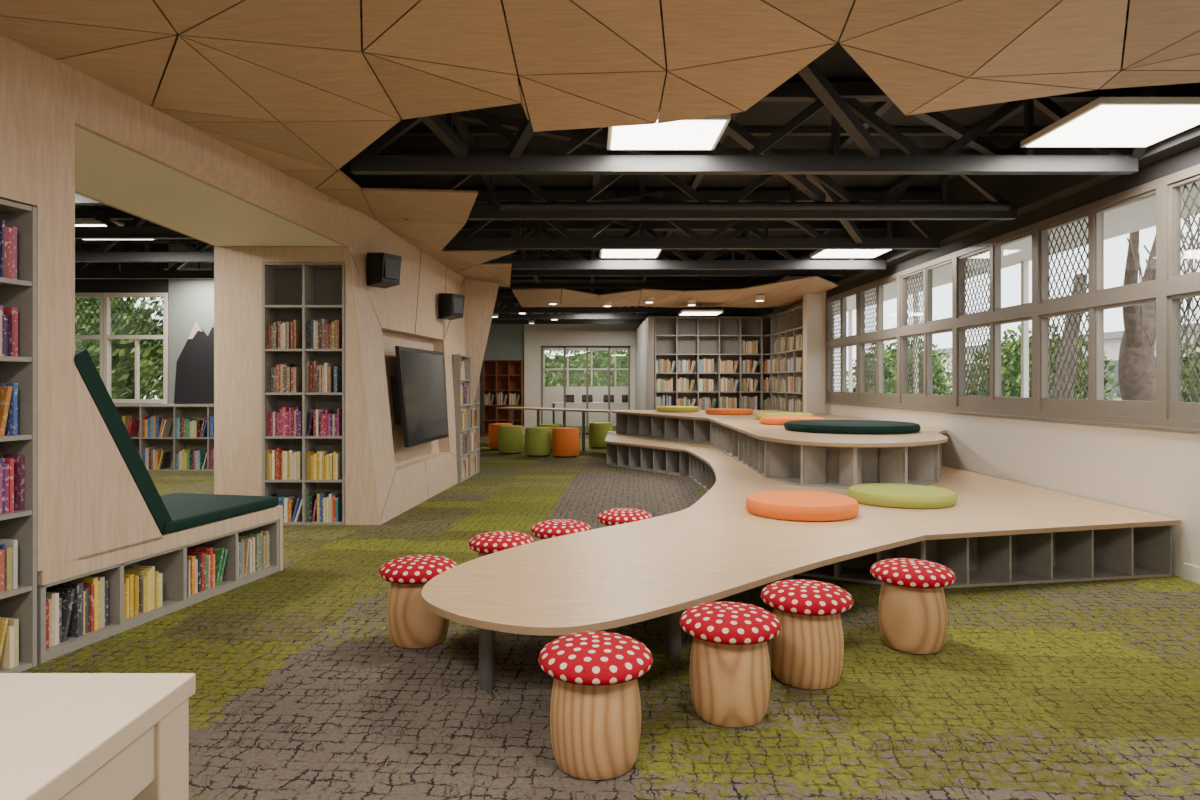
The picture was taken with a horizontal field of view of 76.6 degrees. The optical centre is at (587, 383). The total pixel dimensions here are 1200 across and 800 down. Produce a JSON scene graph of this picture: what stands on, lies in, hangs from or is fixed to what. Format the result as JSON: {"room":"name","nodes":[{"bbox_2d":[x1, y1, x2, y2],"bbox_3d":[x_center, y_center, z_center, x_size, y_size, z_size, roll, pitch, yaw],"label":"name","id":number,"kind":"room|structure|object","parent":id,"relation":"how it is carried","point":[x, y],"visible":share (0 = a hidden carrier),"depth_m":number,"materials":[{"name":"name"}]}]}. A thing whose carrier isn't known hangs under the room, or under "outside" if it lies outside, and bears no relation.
{"room":"library","nodes":[
{"label":"library","id":0,"kind":"room"},
{"bbox_2d":[0,34,37,205],"bbox_3d":[-3.660,-0.190,0.958,0.050,3.380,6.353,0,0,13],"label":"wall","id":1,"kind":"structure","parent":0,"point":[18,62],"depth_m":3.94,"materials":[{"name":"brown wood"}]},
{"bbox_2d":[33,52,162,571],"bbox_3d":[-3.346,-0.440,4.579,1.214,2.880,1.058,0,0,0],"label":"wood panel","id":2,"kind":"object","parent":1,"relation":"attached to","point":[89,502],"depth_m":4.21,"materials":[{"name":"wood"}]},
{"bbox_2d":[75,193,104,204],"bbox_3d":[-7.989,-2.062,7.200,7.823,0.715,0.100,0,0,0],"label":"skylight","id":3,"kind":"object","parent":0,"point":[79,199],"depth_m":7.15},
{"bbox_2d":[75,244,344,404],"bbox_3d":[-7.990,-0.500,13.575,8.020,4.000,0.150,0,0,0],"label":"wall","id":4,"kind":"structure","parent":0,"point":[191,301],"depth_m":13.50,"materials":[{"name":"white paint"}]},
{"bbox_2d":[75,293,103,382],"bbox_3d":[-9.160,-0.640,13.540,1.120,1.960,0.120,0,0,0],"label":"window","id":5,"kind":"structure","parent":4,"relation":"in","point":[101,295],"depth_m":13.48,"materials":[{"name":"white paint"}]},
{"bbox_2d":[104,293,168,402],"bbox_3d":[-8.030,-0.640,13.540,1.120,1.960,0.120,0,0,0],"label":"window","id":6,"kind":"structure","parent":4,"relation":"in","point":[108,336],"depth_m":13.49,"materials":[{"name":"white paint"}]},
{"bbox_2d":[174,322,213,403],"bbox_3d":[-5.875,-0.505,13.487,2.950,1.710,0.014,0,0,0],"label":"mural","id":7,"kind":"object","parent":4,"relation":"attached to","point":[194,381],"visible":0.39,"depth_m":13.49,"materials":[{"name":"black paint"}]},
{"bbox_2d":[214,246,329,493],"bbox_3d":[-3.090,-0.300,10.545,1.780,3.600,4.910,0,0,0],"label":"wall","id":8,"kind":"structure","parent":0,"point":[215,247],"depth_m":8.09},
{"bbox_2d":[349,219,476,524],"bbox_3d":[-2.178,-0.200,10.515,0.388,3.400,4.907,0,0,5],"label":"wall","id":9,"kind":"structure","parent":0,"point":[395,307],"depth_m":9.37,"materials":[{"name":"brown wood"}]},
{"bbox_2d":[58,61,371,246],"bbox_3d":[-3.130,-1.680,6.125,1.700,0.440,3.930,0,0,0],"label":"header","id":10,"kind":"object","parent":9,"relation":"attached to","point":[132,157],"depth_m":5.78,"materials":[{"name":"wood"}]},
{"bbox_2d":[367,252,401,288],"bbox_3d":[-2.326,-1.275,8.528,0.360,0.370,0.280,0,0,29],"label":"wall speaker","id":11,"kind":"object","parent":9,"relation":"attached to","point":[383,269],"visible":0.91,"depth_m":8.40,"materials":[{"name":"black plastic"}]},
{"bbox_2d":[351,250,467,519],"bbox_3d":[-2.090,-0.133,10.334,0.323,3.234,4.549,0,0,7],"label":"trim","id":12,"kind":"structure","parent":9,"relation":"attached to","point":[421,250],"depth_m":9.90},
{"bbox_2d":[390,346,448,446],"bbox_3d":[-2.213,0.150,9.907,0.320,1.200,1.820,0,0,5],"label":"television","id":13,"kind":"object","parent":9,"relation":"attached to","point":[418,390],"visible":1,"depth_m":9.59,"materials":[{"name":"black plastic"}]},
{"bbox_2d":[439,293,464,319],"bbox_3d":[-2.019,-1.125,11.028,0.360,0.370,0.280,0,0,29],"label":"wall speaker","id":14,"kind":"object","parent":9,"relation":"attached to","point":[451,306],"visible":0.91,"depth_m":10.90,"materials":[{"name":"black plastic"}]},
{"bbox_2d":[463,278,498,405],"bbox_3d":[-1.845,-0.700,12.320,0.810,2.100,0.040,0,0,0],"label":"trim","id":15,"kind":"structure","parent":9,"relation":"attached to","point":[480,296],"depth_m":12.30,"materials":[{"name":"brown wood"}]},
{"bbox_2d":[543,348,627,425],"bbox_3d":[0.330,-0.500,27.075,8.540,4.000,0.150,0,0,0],"label":"door","id":16,"kind":"structure","parent":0,"point":[573,418],"depth_m":27.00,"materials":[{"name":"white paint"}]},
{"bbox_2d":[543,349,627,387],"bbox_3d":[0.200,-0.550,27.040,3.600,1.400,0.080,0,0,0],"label":"window","id":17,"kind":"structure","parent":16,"relation":"in","point":[544,350],"depth_m":27.00,"materials":[{"name":"white paint"}]},
{"bbox_2d":[75,0,1129,298],"bbox_3d":[-3.500,-2.550,12.500,17.400,0.100,29.400,0,0,0],"label":"ceiling","id":18,"kind":"structure","parent":0,"point":[835,63],"depth_m":9.20,"materials":[{"name":"black paint"}]},
{"bbox_2d":[164,243,211,269],"bbox_3d":[-6.600,-2.145,12.900,0.860,0.570,0.660,0,0,0],"label":"roof truss","id":19,"kind":"object","parent":18,"relation":"hanging from","point":[198,243],"visible":0.02,"depth_m":12.57,"materials":[{"name":"metal"}]},
{"bbox_2d":[594,313,625,313],"bbox_3d":[0.600,-2.145,20.850,0.860,0.570,0.760,0,0,0],"label":"led ceiling light","id":20,"kind":"object","parent":18,"relation":"hanging from","point":[594,313],"visible":0.07,"depth_m":20.47,"materials":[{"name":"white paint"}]},
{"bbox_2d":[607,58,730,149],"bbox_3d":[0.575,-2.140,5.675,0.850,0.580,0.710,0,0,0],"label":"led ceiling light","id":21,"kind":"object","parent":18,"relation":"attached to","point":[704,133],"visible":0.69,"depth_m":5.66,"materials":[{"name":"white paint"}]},
{"bbox_2d":[512,275,838,307],"bbox_3d":[1.501,-1.720,14.853,5.989,0.120,5.071,0,0,0],"label":"ceiling panels","id":22,"kind":"object","parent":18,"relation":"attached to","point":[788,292],"visible":0.99,"depth_m":14.79,"materials":[{"name":"brown wood"}]},
{"bbox_2d":[678,276,723,314],"bbox_3d":[2.400,-1.965,16.250,0.860,0.930,0.760,0,0,0],"label":"led ceiling light","id":23,"kind":"object","parent":22,"relation":"attached to","point":[682,312],"visible":0.79,"depth_m":15.94,"materials":[{"name":"white paint"}]},
{"bbox_2d":[19,426,1199,799],"bbox_3d":[-3.000,1.550,12.500,18.000,0.100,29.400,0,0,0],"label":"floor","id":24,"kind":"structure","parent":0,"point":[1076,690],"depth_m":3.72,"materials":[{"name":"carpet"}]},
{"bbox_2d":[0,199,36,672],"bbox_3d":[-3.268,0.280,3.339,0.340,2.440,1.530,0,0,13],"label":"built-in bookcase","id":25,"kind":"object","parent":24,"relation":"on","point":[18,222],"visible":1,"depth_m":4.03,"materials":[{"name":"grey laminate"}]},
{"bbox_2d":[0,220,24,668],"bbox_3d":[-3.250,0.313,3.334,0.242,2.324,1.470,0,0,13],"label":"books","id":26,"kind":"object","parent":25,"relation":"on","point":[12,233],"depth_m":3.98,"materials":[{"name":"paper"}]},
{"bbox_2d":[0,673,195,799],"bbox_3d":[-1.524,1.025,0.850,1.553,0.950,1.200,0,0,0],"label":"desk","id":27,"kind":"object","parent":24,"relation":"on","point":[64,736],"visible":1,"depth_m":1.28,"materials":[{"name":"beige laminate"}]},
{"bbox_2d":[37,349,282,663],"bbox_3d":[-3.188,0.650,5.215,1.025,1.700,2.106,0,0,13],"label":"bench","id":28,"kind":"object","parent":24,"relation":"on","point":[211,545],"visible":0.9,"depth_m":4.87,"materials":[{"name":"brown wood"}]},
{"bbox_2d":[46,530,269,648],"bbox_3d":[-2.861,1.296,5.125,0.237,0.308,1.994,0,0,13],"label":"books","id":29,"kind":"object","parent":28,"relation":"on","point":[83,609],"depth_m":4.88,"materials":[{"name":"paper"}]},
{"bbox_2d":[160,493,278,533],"bbox_3d":[-3.080,0.938,5.613,0.980,0.075,1.210,0,0,13],"label":"seat cushion","id":30,"kind":"object","parent":28,"relation":"on","point":[188,512],"depth_m":5.62,"materials":[{"name":"green fabric"}]},
{"bbox_2d":[115,405,213,470],"bbox_3d":[-6.550,0.935,13.280,4.700,1.130,0.360,0,0,0],"label":"bookcase","id":31,"kind":"object","parent":24,"relation":"on","point":[165,437],"visible":0.2,"depth_m":13.15,"materials":[{"name":"grey laminate"}]},
{"bbox_2d":[218,247,379,524],"bbox_3d":[-3.075,0.020,8.110,1.730,2.960,0.040,0,0,0],"label":"wall column face","id":32,"kind":"structure","parent":24,"relation":"on","point":[239,268],"depth_m":8.09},
{"bbox_2d":[262,262,344,524],"bbox_3d":[-3.027,0.102,8.255,0.875,2.795,0.340,0,0,0],"label":"bookcase","id":33,"kind":"object","parent":24,"relation":"on","point":[303,303],"visible":0.94,"depth_m":8.13,"materials":[{"name":"grey laminate"}]},
{"bbox_2d":[379,555,456,647],"bbox_3d":[-0.990,1.260,4.450,0.454,0.479,0.452,0,0,-28],"label":"stool","id":34,"kind":"object","parent":24,"relation":"on","point":[411,624],"visible":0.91,"depth_m":4.29,"materials":[{"name":"brown wood"}]},
{"bbox_2d":[453,354,479,482],"bbox_3d":[-1.945,0.525,12.204,0.120,1.950,1.403,0,0,4],"label":"bookcase","id":35,"kind":"object","parent":24,"relation":"on","point":[468,419],"visible":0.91,"depth_m":12.03,"materials":[{"name":"grey laminate"}]},
{"bbox_2d":[461,383,476,479],"bbox_3d":[-1.958,0.730,12.207,0.086,1.491,1.347,0,0,4],"label":"books","id":36,"kind":"object","parent":35,"relation":"on","point":[468,416],"depth_m":12.19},
{"bbox_2d":[488,423,511,449],"bbox_3d":[-2.000,1.200,17.400,0.560,0.600,0.560,0,0,0],"label":"stool","id":37,"kind":"object","parent":24,"relation":"on","point":[493,428],"visible":0.6,"depth_m":17.17,"materials":[{"name":"orange fabric"}]},
{"bbox_2d":[468,531,534,557],"bbox_3d":[-0.590,1.260,5.200,0.452,0.479,0.454,0,0,-12],"label":"stool","id":38,"kind":"object","parent":24,"relation":"on","point":[486,543],"visible":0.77,"depth_m":5.07,"materials":[{"name":"fabric"}]},
{"bbox_2d":[483,360,522,435],"bbox_3d":[-2.485,0.400,22.280,1.130,2.200,0.360,0,0,0],"label":"bookcase","id":39,"kind":"object","parent":24,"relation":"on","point":[502,379],"visible":0.97,"depth_m":22.44,"materials":[{"name":"red laminate"}]},
{"bbox_2d":[484,392,519,404],"bbox_3d":[-2.501,0.420,22.256,1.038,0.376,0.253,0,0,0],"label":"books","id":40,"kind":"object","parent":39,"relation":"on","point":[490,398],"depth_m":22.15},
{"bbox_2d":[498,425,523,453],"bbox_3d":[-1.670,1.200,16.500,0.560,0.600,0.560,0,0,0],"label":"stool","id":41,"kind":"object","parent":24,"relation":"on","point":[510,437],"visible":1,"depth_m":16.27,"materials":[{"name":"green fabric"}]},
{"bbox_2d":[525,427,551,456],"bbox_3d":[-1.040,1.200,15.900,0.560,0.600,0.560,0,0,0],"label":"stool","id":42,"kind":"object","parent":24,"relation":"on","point":[538,440],"visible":1,"depth_m":15.66,"materials":[{"name":"green fabric"}]},
{"bbox_2d":[538,424,562,450],"bbox_3d":[-0.850,1.200,17.200,0.560,0.600,0.560,0,0,0],"label":"stool","id":43,"kind":"object","parent":24,"relation":"on","point":[551,426],"visible":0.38,"depth_m":16.98,"materials":[{"name":"green fabric"}]},
{"bbox_2d":[496,407,610,449],"bbox_3d":[-0.773,1.040,17.854,0.670,0.920,3.934,0,0,-44],"label":"table","id":44,"kind":"object","parent":24,"relation":"on","point":[538,409],"visible":0.61,"depth_m":17.63,"materials":[{"name":"brown wood"}]},
{"bbox_2d":[531,519,590,540],"bbox_3d":[-0.200,1.260,5.660,0.454,0.479,0.452,0,0,3],"label":"stool","id":45,"kind":"object","parent":24,"relation":"on","point":[547,529],"visible":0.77,"depth_m":5.53,"materials":[{"name":"fabric"}]},
{"bbox_2d":[552,427,578,457],"bbox_3d":[-0.460,1.200,15.700,0.560,0.600,0.560,0,0,0],"label":"stool","id":46,"kind":"object","parent":24,"relation":"on","point":[565,440],"visible":1,"depth_m":15.46,"materials":[{"name":"orange fabric"}]},
{"bbox_2d":[551,395,627,423],"bbox_3d":[0.200,0.925,24.950,2.800,1.150,0.700,0,0,0],"label":"computer desk","id":47,"kind":"object","parent":24,"relation":"on","point":[569,398],"visible":0.63,"depth_m":24.75,"materials":[{"name":"white paint"}]},
{"bbox_2d":[538,631,652,779],"bbox_3d":[0.030,1.260,3.020,0.452,0.479,0.454,0,0,0],"label":"stool","id":48,"kind":"object","parent":24,"relation":"on","point":[595,704],"visible":1,"depth_m":2.87,"materials":[{"name":"brown wood"}]},
{"bbox_2d":[589,422,612,448],"bbox_3d":[0.300,1.200,17.900,0.560,0.600,0.560,0,0,0],"label":"stool","id":49,"kind":"object","parent":24,"relation":"on","point":[598,431],"visible":0.8,"depth_m":17.66,"materials":[{"name":"green fabric"}]},
{"bbox_2d":[597,508,652,526],"bbox_3d":[0.300,1.260,6.170,0.452,0.479,0.454,0,0,19],"label":"stool","id":50,"kind":"object","parent":24,"relation":"on","point":[611,517],"visible":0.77,"depth_m":6.04,"materials":[{"name":"fabric"}]},
{"bbox_2d":[654,317,769,409],"bbox_3d":[3.060,-0.035,17.860,3.000,3.070,0.360,0,0,0],"label":"bookcase","id":51,"kind":"object","parent":24,"relation":"on","point":[704,363],"visible":0.72,"depth_m":17.83,"materials":[{"name":"grey laminate"}]},
{"bbox_2d":[680,602,780,726],"bbox_3d":[0.645,1.260,3.460,0.454,0.479,0.452,0,0,16],"label":"stool","id":52,"kind":"object","parent":24,"relation":"on","point":[729,669],"visible":1,"depth_m":3.31,"materials":[{"name":"brown wood"}]},
{"bbox_2d":[770,305,802,411],"bbox_3d":[4.410,-0.035,16.330,0.340,3.070,2.660,0,0,0],"label":"bookcase","id":53,"kind":"object","parent":24,"relation":"on","point":[786,327],"visible":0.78,"depth_m":16.32,"materials":[{"name":"grey laminate"}]},
{"bbox_2d":[772,333,801,411],"bbox_3d":[4.391,-0.210,16.329,0.242,1.642,2.602,0,0,0],"label":"books","id":54,"kind":"object","parent":53,"relation":"on","point":[787,348],"depth_m":16.32,"materials":[{"name":"paper"}]},
{"bbox_2d":[422,410,1180,689],"bbox_3d":[1.863,1.040,10.139,5.433,0.920,13.722,0,0,0],"label":"table","id":55,"kind":"object","parent":24,"relation":"on","point":[997,531],"visible":0.95,"depth_m":5.82,"materials":[{"name":"brown wood"}]},
{"bbox_2d":[656,406,699,411],"bbox_3d":[1.880,0.520,15.900,0.912,0.120,0.912,0,0,0],"label":"floor cushion","id":56,"kind":"object","parent":55,"relation":"on","point":[659,408],"visible":0.98,"depth_m":15.54,"materials":[{"name":"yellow fabric"}]},
{"bbox_2d":[705,408,752,414],"bbox_3d":[2.710,0.525,14.600,0.912,0.110,0.912,0,0,0],"label":"floor cushion","id":57,"kind":"object","parent":55,"relation":"on","point":[715,411],"visible":0.99,"depth_m":14.25,"materials":[{"name":"orange fabric"}]},
{"bbox_2d":[612,410,947,446],"bbox_3d":[2.545,0.598,12.216,4.070,0.035,9.568,0,0,0],"label":"shelf","id":58,"kind":"object","parent":55,"relation":"attached to","point":[748,425],"depth_m":8.74,"materials":[{"name":"brown wood"}]},
{"bbox_2d":[756,412,812,419],"bbox_3d":[3.200,0.520,12.400,0.912,0.120,0.912,0,0,0],"label":"floor cushion","id":59,"kind":"object","parent":55,"relation":"on","point":[759,415],"visible":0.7,"depth_m":12.11,"materials":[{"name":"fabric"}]},
{"bbox_2d":[760,416,823,424],"bbox_3d":[2.950,0.525,11.000,0.912,0.110,0.912,0,0,0],"label":"floor cushion","id":60,"kind":"object","parent":55,"relation":"on","point":[768,420],"visible":0.69,"depth_m":10.74,"materials":[{"name":"orange fabric"}]},
{"bbox_2d":[746,491,858,521],"bbox_3d":[1.740,0.983,6.200,0.892,0.135,0.892,0,0,0],"label":"floor cushion","id":61,"kind":"object","parent":55,"relation":"on","point":[811,506],"visible":1,"depth_m":5.91,"materials":[{"name":"orange fabric"}]},
{"bbox_2d":[784,420,920,433],"bbox_3d":[3.280,0.525,9.500,1.612,0.110,1.612,0,0,0],"label":"floor cushion","id":62,"kind":"object","parent":55,"relation":"on","point":[810,426],"visible":1,"depth_m":8.94,"materials":[{"name":"green fabric"}]},
{"bbox_2d":[847,483,957,508],"bbox_3d":[2.800,0.990,6.800,0.912,0.120,0.912,0,0,0],"label":"floor cushion","id":63,"kind":"object","parent":55,"relation":"on","point":[892,495],"visible":0.98,"depth_m":6.51,"materials":[{"name":"fabric"}]},
{"bbox_2d":[761,579,853,689],"bbox_3d":[1.112,1.260,3.870,0.452,0.479,0.454,0,0,31],"label":"stool","id":64,"kind":"object","parent":24,"relation":"on","point":[807,652],"visible":0.99,"depth_m":3.72,"materials":[{"name":"brown wood"}]},
{"bbox_2d":[870,558,955,653],"bbox_3d":[1.860,1.260,4.360,0.452,0.479,0.454,0,0,-43],"label":"stool","id":65,"kind":"object","parent":24,"relation":"on","point":[912,608],"visible":1,"depth_m":4.21,"materials":[{"name":"brown wood"}]},
{"bbox_2d":[480,303,742,434],"bbox_3d":[0.330,-0.500,22.540,8.540,4.000,0.320,0,0,0],"label":"wall","id":66,"kind":"structure","parent":0,"point":[524,342],"depth_m":22.40,"materials":[{"name":"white paint"}]},
{"bbox_2d":[541,346,629,434],"bbox_3d":[-0.075,0.185,22.550,2.650,2.630,0.060,0,0,0],"label":"door frame","id":67,"kind":"structure","parent":66,"relation":"in","point":[542,347],"depth_m":22.52,"materials":[{"name":"beige metal"}]},
{"bbox_2d":[75,10,1174,296],"bbox_3d":[-3.777,-2.127,10.150,16.445,0.736,24.300,0,0,0],"label":"roof","id":68,"kind":"structure","parent":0,"point":[854,129],"depth_m":7.33,"materials":[{"name":"metal"}]},
{"bbox_2d":[75,218,105,225],"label":"led ceiling light","id":69,"kind":"object","parent":68,"relation":"attached to","point":[96,222],"depth_m":8.87,"materials":[{"name":"white paint"}]},
{"bbox_2d":[82,239,156,239],"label":"led ceiling light","id":70,"kind":"object","parent":68,"relation":"attached to","point":[82,239],"depth_m":9.78,"materials":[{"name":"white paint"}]},
{"bbox_2d":[75,205,194,238],"bbox_3d":[-7.988,-2.062,8.900,7.825,0.715,0.100,0,0,0],"label":"roof truss","id":71,"kind":"object","parent":68,"relation":"attached to","point":[131,230],"depth_m":8.85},
{"bbox_2d":[75,210,213,261],"bbox_3d":[-7.986,-2.062,10.600,7.827,0.715,0.100,0,0,0],"label":"roof truss","id":72,"kind":"object","parent":68,"relation":"attached to","point":[100,254],"depth_m":10.55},
{"bbox_2d":[75,239,213,278],"bbox_3d":[-7.985,-2.062,12.300,7.829,0.715,0.100,0,0,0],"label":"roof truss","id":73,"kind":"object","parent":68,"relation":"attached to","point":[174,272],"depth_m":12.25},
{"bbox_2d":[0,0,1199,286],"bbox_3d":[0.541,-1.730,5.749,8.068,0.219,15.488,0,0,0],"label":"ceiling panels","id":74,"kind":"object","parent":68,"relation":"attached to","point":[290,86],"visible":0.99,"depth_m":4.14,"materials":[{"name":"brown wood"}]},
{"bbox_2d":[491,299,738,323],"bbox_3d":[0.269,-2.062,21.600,8.338,0.715,0.100,0,0,0],"label":"roof truss","id":75,"kind":"object","parent":68,"relation":"attached to","point":[494,321],"depth_m":21.55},
{"bbox_2d":[492,291,757,318],"bbox_3d":[0.268,-2.062,19.900,8.335,0.715,0.100,0,0,0],"label":"roof truss","id":76,"kind":"object","parent":68,"relation":"attached to","point":[500,293],"depth_m":19.85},
{"bbox_2d":[600,220,661,257],"bbox_3d":[0.600,-2.145,10.850,0.860,0.570,0.760,0,0,0],"label":"led ceiling light","id":77,"kind":"object","parent":68,"relation":"attached to","point":[604,253],"visible":0.71,"depth_m":10.83,"materials":[{"name":"white paint"}]},
{"bbox_2d":[493,283,772,312],"bbox_3d":[0.266,-2.062,18.200,8.333,0.715,0.100,0,0,0],"label":"roof truss","id":78,"kind":"object","parent":68,"relation":"attached to","point":[510,309],"depth_m":18.15,"materials":[{"name":"metal"}]},
{"bbox_2d":[477,249,846,275],"bbox_3d":[1.268,-2.138,13.020,6.337,0.565,0.100,0,0,0],"label":"roof truss","id":79,"kind":"object","parent":68,"relation":"attached to","point":[742,251],"depth_m":12.97,"materials":[{"name":"metal"}]},
{"bbox_2d":[460,221,886,269],"bbox_3d":[1.268,-2.062,11.300,6.337,0.715,0.100,0,0,0],"label":"roof truss","id":80,"kind":"object","parent":68,"relation":"attached to","point":[686,263],"depth_m":11.25,"materials":[{"name":"metal"}]},
{"bbox_2d":[443,191,940,248],"bbox_3d":[1.267,-2.062,9.580,6.334,0.715,0.100,0,0,0],"label":"roof truss","id":81,"kind":"object","parent":68,"relation":"attached to","point":[818,241],"depth_m":9.53,"materials":[{"name":"metal"}]},
{"bbox_2d":[403,149,1017,219],"bbox_3d":[1.266,-2.062,7.860,6.332,0.715,0.100,0,0,0],"label":"roof truss","id":82,"kind":"object","parent":68,"relation":"attached to","point":[491,211],"depth_m":7.81,"materials":[{"name":"metal"}]},
{"bbox_2d":[350,82,1137,174],"bbox_3d":[1.244,-2.062,6.140,6.331,0.715,0.100,0,0,0],"label":"roof truss","id":83,"kind":"object","parent":68,"relation":"attached to","point":[1110,161],"depth_m":6.09,"materials":[{"name":"metal"}]},
{"bbox_2d":[500,202,1009,210],"bbox_3d":[1.700,-1.820,7.780,5.200,0.090,0.090,0,0,0],"label":"ceiling beam","id":84,"kind":"structure","parent":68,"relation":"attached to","point":[504,206],"depth_m":7.75,"materials":[{"name":"grey metal"}]},
{"bbox_2d":[809,236,892,257],"bbox_3d":[3.750,-2.145,10.850,0.960,0.570,0.760,0,0,0],"label":"led ceiling light","id":85,"kind":"object","parent":68,"relation":"attached to","point":[820,253],"visible":0.62,"depth_m":10.83,"materials":[{"name":"white paint"}]},
{"bbox_2d":[1020,48,1199,146],"bbox_3d":[3.885,-2.140,5.495,0.990,0.580,0.930,0,0,0],"label":"led ceiling light","id":86,"kind":"object","parent":68,"relation":"attached to","point":[1125,121],"visible":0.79,"depth_m":5.42,"materials":[{"name":"white paint"}]},
{"bbox_2d":[492,281,764,323],"bbox_3d":[0.245,-2.048,18.105,6.290,0.905,7.190,0,0,0],"label":"recessed light","id":87,"kind":"object","parent":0,"point":[757,297],"depth_m":15.31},
{"bbox_2d":[636,316,653,409],"bbox_3d":[1.470,-0.035,19.980,0.140,3.070,4.640,0,0,0],"label":"wall partition","id":88,"kind":"structure","parent":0,"point":[645,331],"depth_m":18.50,"materials":[{"name":"grey laminate"}]},
{"bbox_2d":[803,291,825,413],"bbox_3d":[4.420,-0.150,14.840,0.360,3.300,0.280,0,0,0],"label":"wall","id":89,"kind":"structure","parent":0,"point":[814,305],"depth_m":14.70,"materials":[{"name":"white paint"}]},
{"bbox_2d":[743,82,1199,577],"bbox_3d":[4.585,-0.500,12.500,0.330,4.000,29.400,0,0,0],"label":"wall","id":90,"kind":"structure","parent":0,"point":[1154,471],"depth_m":7.29,"materials":[{"name":"white paint"}]},
{"bbox_2d":[826,287,856,403],"bbox_3d":[4.643,-0.655,13.809,0.115,1.990,1.718,0,0,0],"label":"window","id":91,"kind":"structure","parent":90,"relation":"in","point":[843,341],"depth_m":13.98,"materials":[{"name":"wood"}]},
{"bbox_2d":[857,273,897,406],"bbox_3d":[4.643,-0.655,12.092,0.115,1.990,1.718,0,0,0],"label":"window","id":92,"kind":"structure","parent":90,"relation":"in","point":[864,338],"depth_m":12.34,"materials":[{"name":"wood"}]},
{"bbox_2d":[898,253,953,410],"bbox_3d":[4.643,-0.655,10.374,0.115,1.990,1.718,0,0,0],"label":"window","id":93,"kind":"structure","parent":90,"relation":"in","point":[927,326],"depth_m":10.61,"materials":[{"name":"wood"}]},
{"bbox_2d":[954,223,1034,416],"bbox_3d":[4.643,-0.655,8.656,0.115,1.990,1.718,0,0,0],"label":"window","id":94,"kind":"structure","parent":90,"relation":"in","point":[995,316],"depth_m":8.74,"materials":[{"name":"wood"}]},
{"bbox_2d":[825,402,1199,432],"bbox_3d":[4.585,0.353,6.935,0.030,0.023,15.470,0,0,0],"label":"trim","id":95,"kind":"structure","parent":90,"relation":"attached to","point":[969,413],"depth_m":7.49,"materials":[{"name":"wood"}]},
{"bbox_2d":[1035,178,1160,425],"bbox_3d":[4.643,-0.655,6.939,0.115,1.990,1.718,0,0,0],"label":"window","id":96,"kind":"structure","parent":90,"relation":"in","point":[1097,299],"depth_m":7.02,"materials":[{"name":"wood"}]},
{"bbox_2d":[1161,164,1199,428],"bbox_3d":[4.643,-0.655,5.221,0.115,1.990,1.718,0,0,0],"label":"window","id":97,"kind":"structure","parent":90,"relation":"in","point":[1175,286],"depth_m":6.00,"materials":[{"name":"wood"}]},
{"bbox_2d":[1183,563,1199,583],"bbox_3d":[4.593,1.440,1.830,0.015,0.120,8.060,0,0,0],"label":"baseboard","id":98,"kind":"structure","parent":90,"relation":"attached to","point":[1190,572],"depth_m":5.77,"materials":[{"name":"white paint"}]},
{"label":"outside","id":99,"kind":"structure","parent":0,"visible":0},
{"bbox_3d":[0.000,1.750,25.000,120.000,0.200,110.000,0,0,0],"label":"ground","id":100,"kind":"structure","parent":99,"visible":0},
{"bbox_2d":[75,297,163,403],"bbox_3d":[-15.006,-0.960,23.027,6.084,5.234,3.500,0,0,0],"label":"tree","id":101,"kind":"object","parent":100,"relation":"on","point":[122,350],"visible":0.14,"depth_m":22.30,"materials":[{"name":"green plant"}]},
{"bbox_2d":[133,324,168,403],"bbox_3d":[-9.516,-0.535,22.005,7.015,4.049,3.273,0,0,3],"label":"tree","id":102,"kind":"object","parent":100,"relation":"on","point":[156,384],"visible":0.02,"depth_m":21.48,"materials":[{"name":"green plant"}]},
{"bbox_2d":[545,351,627,386],"bbox_3d":[0.967,-0.230,35.998,12.062,3.891,3.436,0,0,0],"label":"tree","id":103,"kind":"object","parent":100,"relation":"on","point":[553,378],"visible":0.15,"depth_m":35.10,"materials":[{"name":"green plant"}]},
{"bbox_2d":[847,339,951,394],"bbox_3d":[13.003,-0.144,31.972,3.368,3.737,10.032,0,0,0],"label":"hedge","id":104,"kind":"object","parent":100,"relation":"on","point":[890,357],"visible":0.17,"depth_m":29.85,"materials":[{"name":"green plant"}]},
{"bbox_2d":[834,181,1199,396],"bbox_3d":[6.000,-0.185,10.500,2.000,3.670,27.000,0,0,0],"label":"covered walkway","id":105,"kind":"structure","parent":100,"relation":"on","point":[1139,215],"depth_m":11.53,"materials":[{"name":"white paint"}]},
{"bbox_2d":[966,324,1120,399],"bbox_3d":[12.510,-0.029,21.491,2.691,3.458,6.830,0,0,3],"label":"hedge","id":106,"kind":"object","parent":100,"relation":"on","point":[1011,363],"visible":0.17,"depth_m":20.91,"materials":[{"name":"green plant"}]},
{"bbox_2d":[933,323,1199,399],"bbox_3d":[19.550,-0.150,19.500,1.900,3.600,49.000,0,0,0],"label":"neighbouring building","id":107,"kind":"structure","parent":100,"relation":"on","point":[1112,340],"depth_m":28.98,"materials":[{"name":"white paint"}]},
{"bbox_2d":[1053,274,1087,398],"bbox_3d":[11.051,-0.393,17.521,0.734,4.252,0.654,0,0,0],"label":"trunk","id":108,"kind":"object","parent":100,"relation":"on","point":[1081,278],"visible":0.22,"depth_m":17.26,"materials":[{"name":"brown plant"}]},
{"bbox_2d":[1118,216,1199,400],"bbox_3d":[8.934,-0.637,10.553,2.077,4.776,4.712,0,0,6],"label":"trunk","id":109,"kind":"object","parent":100,"relation":"on","point":[1136,359],"visible":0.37,"depth_m":12.01,"materials":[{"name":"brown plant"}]},
{"bbox_2d":[1155,338,1199,402],"bbox_3d":[11.988,0.329,13.985,2.561,2.713,5.217,0,0,0],"label":"hedge","id":110,"kind":"object","parent":100,"relation":"on","point":[1184,377],"visible":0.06,"depth_m":14.25,"materials":[{"name":"green plant"}]}
]}

